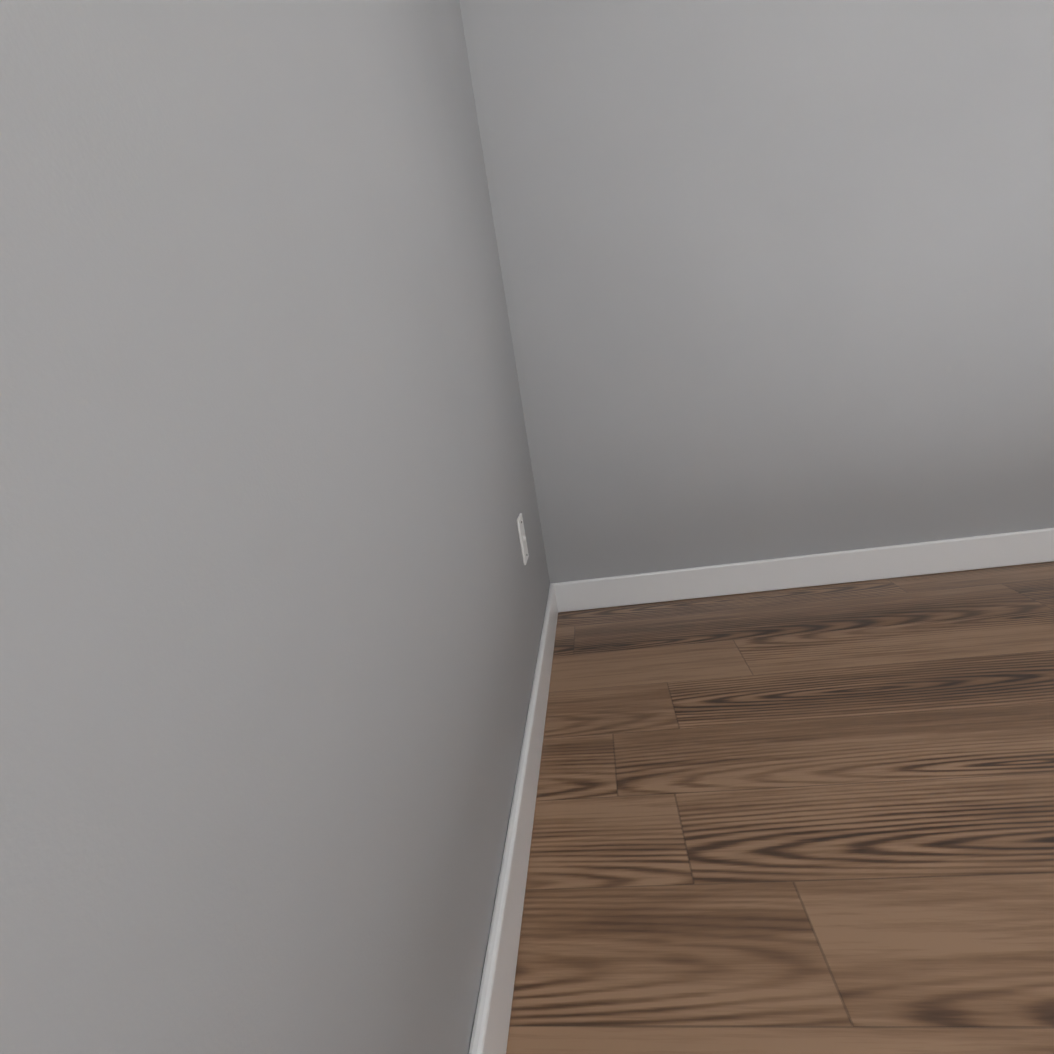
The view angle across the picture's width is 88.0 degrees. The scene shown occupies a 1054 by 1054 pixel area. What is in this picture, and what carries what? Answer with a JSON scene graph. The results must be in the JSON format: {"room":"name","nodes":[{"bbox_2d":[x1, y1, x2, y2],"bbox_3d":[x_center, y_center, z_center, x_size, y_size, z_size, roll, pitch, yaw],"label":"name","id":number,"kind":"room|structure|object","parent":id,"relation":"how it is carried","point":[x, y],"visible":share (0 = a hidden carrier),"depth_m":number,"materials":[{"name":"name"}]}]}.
{"room":"empty room","nodes":[
{"label":"empty room","id":0,"kind":"room"},
{"bbox_2d":[0,0,549,1053],"bbox_3d":[-0.380,-0.343,-0.375,0.150,2.440,4.360,-7,14,8],"label":"wall","id":1,"kind":"structure","parent":0,"point":[274,590],"depth_m":0.32,"materials":[{"name":"grey paint"}]},
{"bbox_2d":[468,585,557,1053],"bbox_3d":[-0.118,0.767,-0.111,0.015,0.105,4.045,-7,14,8],"label":"baseboard","id":2,"kind":"structure","parent":1,"relation":"attached to","point":[490,1031],"depth_m":0.78,"materials":[{"name":"white wood"}]},
{"bbox_2d":[517,513,528,564],"bbox_3d":[-0.008,0.029,1.341,0.011,0.115,0.070,-7,14,8],"label":"electrical outlet","id":3,"kind":"object","parent":1,"relation":"attached to","point":[522,538],"visible":1,"depth_m":1.32,"materials":[{"name":"white plastic"}]},
{"bbox_2d":[459,0,1053,583],"bbox_3d":[1.895,-1.150,1.354,4.040,2.440,0.150,-7,14,8],"label":"wall","id":4,"kind":"structure","parent":0,"point":[777,278],"depth_m":1.52,"materials":[{"name":"grey paint"}]},
{"bbox_2d":[550,528,1053,612],"bbox_3d":[1.602,0.048,1.624,3.090,0.105,0.015,-7,14,8],"label":"baseboard","id":5,"kind":"structure","parent":4,"relation":"attached to","point":[965,553],"depth_m":1.72,"materials":[{"name":"white wood"}]},
{"bbox_2d":[506,561,1053,1053],"bbox_3d":[1.804,0.632,-0.346,4.190,0.120,4.360,-7,14,8],"label":"floor","id":6,"kind":"structure","parent":0,"point":[804,821],"depth_m":0.88,"materials":[{"name":"brown wood"}]}
]}

